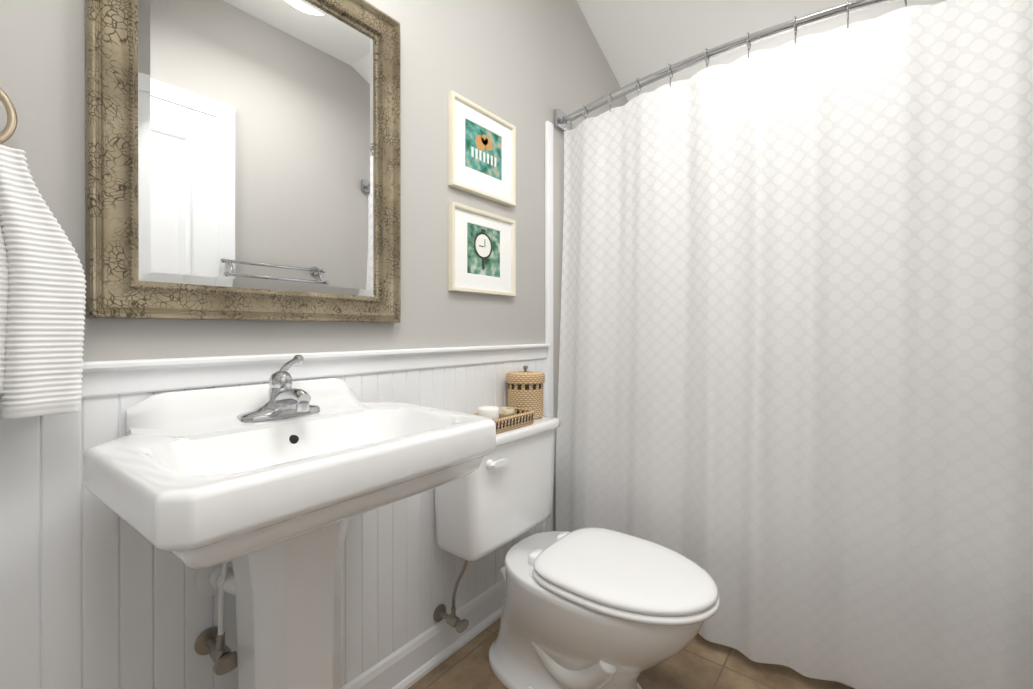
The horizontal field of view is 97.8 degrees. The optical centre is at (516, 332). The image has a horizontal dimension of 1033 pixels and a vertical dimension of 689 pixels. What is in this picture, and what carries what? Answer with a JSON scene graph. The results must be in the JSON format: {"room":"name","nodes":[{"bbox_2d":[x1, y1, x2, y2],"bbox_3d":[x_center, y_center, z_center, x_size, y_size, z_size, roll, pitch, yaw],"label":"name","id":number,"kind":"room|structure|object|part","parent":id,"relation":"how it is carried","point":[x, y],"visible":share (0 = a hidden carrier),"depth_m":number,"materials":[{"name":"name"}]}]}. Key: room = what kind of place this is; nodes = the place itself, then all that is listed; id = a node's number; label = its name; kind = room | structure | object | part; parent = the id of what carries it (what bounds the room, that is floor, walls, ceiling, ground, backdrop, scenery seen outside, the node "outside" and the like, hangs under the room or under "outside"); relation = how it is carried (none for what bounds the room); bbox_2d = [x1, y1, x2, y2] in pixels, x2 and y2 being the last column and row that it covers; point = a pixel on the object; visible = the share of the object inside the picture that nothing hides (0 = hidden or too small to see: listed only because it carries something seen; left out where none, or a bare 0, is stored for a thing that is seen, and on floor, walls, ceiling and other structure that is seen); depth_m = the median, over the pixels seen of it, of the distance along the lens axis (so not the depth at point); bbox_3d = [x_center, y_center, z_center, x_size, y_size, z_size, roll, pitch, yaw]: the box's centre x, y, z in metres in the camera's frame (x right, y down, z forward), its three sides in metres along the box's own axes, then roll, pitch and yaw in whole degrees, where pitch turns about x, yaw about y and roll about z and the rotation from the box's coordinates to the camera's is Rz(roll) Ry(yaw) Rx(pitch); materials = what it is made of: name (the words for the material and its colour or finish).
{"room":"bathroom","nodes":[
{"label":"bathroom","id":0,"kind":"room"},
{"bbox_2d":[0,0,627,530],"bbox_3d":[-0.185,-0.361,1.606,0.100,2.800,2.780,0,0,38],"label":"wall","id":1,"kind":"structure","parent":0,"point":[526,68],"depth_m":1.41,"materials":[{"name":"grey paint"}]},
{"bbox_2d":[0,88,86,418],"bbox_3d":[-0.792,-0.144,0.669,0.110,0.543,0.215,0,0,38],"label":"towel","id":2,"kind":"object","parent":1,"relation":"attached to","point":[43,281],"visible":1,"depth_m":0.68,"materials":[{"name":"white fabric"}]},
{"bbox_2d":[85,0,400,322],"bbox_3d":[-0.545,-0.454,1.041,0.034,0.856,0.655,0,0,38],"label":"mirror","id":3,"kind":"object","parent":1,"relation":"attached to","point":[242,159],"visible":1,"depth_m":0.98,"materials":[{"name":"clear glass"}]},
{"bbox_3d":[-0.549,-0.454,1.044,0.003,0.718,0.517,0,0,38],"label":"glass","id":4,"kind":"part","parent":3,"relation":"part of","materials":[{"name":"white"}]},
{"bbox_2d":[0,358,545,688],"bbox_3d":[-0.389,0.515,1.261,0.003,0.830,1.700,0,0,38],"label":"beadboard","id":5,"kind":"object","parent":1,"relation":"attached to","point":[95,593],"visible":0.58,"depth_m":0.85,"materials":[{"name":"white paint"}]},
{"bbox_2d":[0,344,549,404],"bbox_3d":[-0.403,0.082,1.226,0.031,0.062,1.711,0,0,38],"label":"trim","id":6,"kind":"structure","parent":1,"relation":"attached to","point":[110,377],"depth_m":1.01,"materials":[{"name":"white paint"}]},
{"bbox_2d":[341,579,504,688],"bbox_3d":[-0.403,0.983,1.230,0.030,0.115,1.711,0,0,38],"label":"baseboard","id":7,"kind":"structure","parent":1,"relation":"attached to","point":[412,662],"depth_m":1.40,"materials":[{"name":"white paint"}]},
{"bbox_2d":[448,201,515,296],"bbox_3d":[-0.113,-0.281,1.599,0.021,0.290,0.332,0,0,38],"label":"picture","id":8,"kind":"object","parent":1,"relation":"attached to","point":[481,252],"visible":1,"depth_m":1.58,"materials":[{"name":"beige paper"}]},
{"bbox_2d":[467,223,499,277],"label":"art","id":9,"kind":"object","parent":8,"relation":"attached to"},
{"bbox_2d":[448,90,515,206],"bbox_3d":[-0.113,-0.633,1.598,0.021,0.305,0.332,0,0,38],"label":"picture","id":10,"kind":"object","parent":1,"relation":"attached to","point":[481,152],"visible":1,"depth_m":1.58,"materials":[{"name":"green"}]},
{"bbox_2d":[465,118,501,180],"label":"art","id":11,"kind":"object","parent":10,"relation":"attached to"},
{"bbox_2d":[545,121,552,531],"bbox_3d":[0.140,0.073,1.924,0.016,1.930,0.044,0,0,38],"label":"trim","id":12,"kind":"structure","parent":1,"relation":"attached to","point":[549,254],"depth_m":1.91,"materials":[{"name":"white paint"}]},
{"bbox_2d":[554,0,1032,688],"bbox_3d":[0.752,0.018,1.503,1.496,1.972,0.238,0,0,38],"label":"shower curtain","id":13,"kind":"object","parent":1,"relation":"attached to","point":[796,380],"visible":0.98,"depth_m":1.30,"materials":[{"name":"white fabric"}]},
{"bbox_2d":[408,617,853,688],"bbox_3d":[0.442,1.091,1.115,1.700,0.100,2.780,0,0,38],"label":"floor","id":14,"kind":"structure","parent":0,"point":[699,661],"depth_m":1.38,"materials":[{"name":"tile"}]},
{"bbox_2d":[83,355,495,688],"bbox_3d":[-0.392,0.546,0.864,0.480,0.991,0.604,0,0,38],"label":"pedestal sink","id":15,"kind":"object","parent":14,"relation":"on","point":[253,498],"visible":1,"depth_m":0.82,"materials":[{"name":"white ceramic"}]},
{"bbox_2d":[237,355,319,422],"bbox_3d":[-0.471,0.113,0.924,0.157,0.124,0.160,0,0,38],"label":"faucet","id":16,"kind":"object","parent":15,"relation":"on","point":[283,403],"depth_m":0.92,"materials":[{"name":"silver metal"}]},
{"bbox_2d":[433,416,719,688],"bbox_3d":[0.173,0.676,1.329,0.794,0.729,0.472,0,0,38],"label":"toilet","id":17,"kind":"object","parent":14,"relation":"on","point":[592,608],"visible":0.9,"depth_m":1.25,"materials":[{"name":"white ceramic"}]},
{"bbox_3d":[-0.060,0.509,1.512,0.184,0.326,0.440,0,0,38],"label":"tank","id":18,"kind":"part","parent":17,"relation":"part of","materials":[{"name":"white ceramic"}]},
{"bbox_3d":[-0.054,0.391,1.352,0.024,0.026,0.083,0,0,38],"label":"lever","id":19,"kind":"part","parent":17,"relation":"part of","materials":[{"name":"white plastic"}]},
{"bbox_2d":[473,406,534,433],"bbox_3d":[-0.057,0.287,1.468,0.122,0.047,0.266,0,0,38],"label":"wicker tray","id":20,"kind":"object","parent":17,"relation":"on","point":[522,417],"visible":0.46,"depth_m":1.45,"materials":[{"name":"beige wicker"}]},
{"bbox_2d":[477,406,498,418],"bbox_3d":[-0.089,0.270,1.421,0.068,0.064,0.068,0,0,38],"label":"candle","id":21,"kind":"object","parent":20,"relation":"in","point":[492,412],"visible":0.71,"depth_m":1.40,"materials":[{"name":"white wax"}]},
{"bbox_2d":[498,407,514,417],"bbox_3d":[-0.035,0.277,1.495,0.062,0.050,0.062,0,0,38],"label":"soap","id":22,"kind":"object","parent":20,"relation":"in","point":[506,411],"visible":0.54,"depth_m":1.47,"materials":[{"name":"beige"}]},
{"bbox_2d":[506,365,544,418],"bbox_3d":[0.033,0.216,1.662,0.144,0.187,0.144,0,0,38],"label":"canister","id":23,"kind":"object","parent":17,"relation":"on","point":[525,388],"visible":0.94,"depth_m":1.60,"materials":[{"name":"beige wicker"}]},
{"bbox_3d":[0.202,0.857,1.306,0.665,0.366,0.372,0,0,38],"label":"bowl","id":24,"kind":"part","parent":17,"relation":"part of","materials":[{"name":"white ceramic"}]},
{"bbox_2d":[576,0,945,101],"bbox_3d":[0.966,-1.481,1.769,1.499,0.401,0.930,0,0,38],"label":"ceiling","id":25,"kind":"structure","parent":0,"point":[639,39],"depth_m":2.10,"materials":[{"name":"white paint"}]}
]}

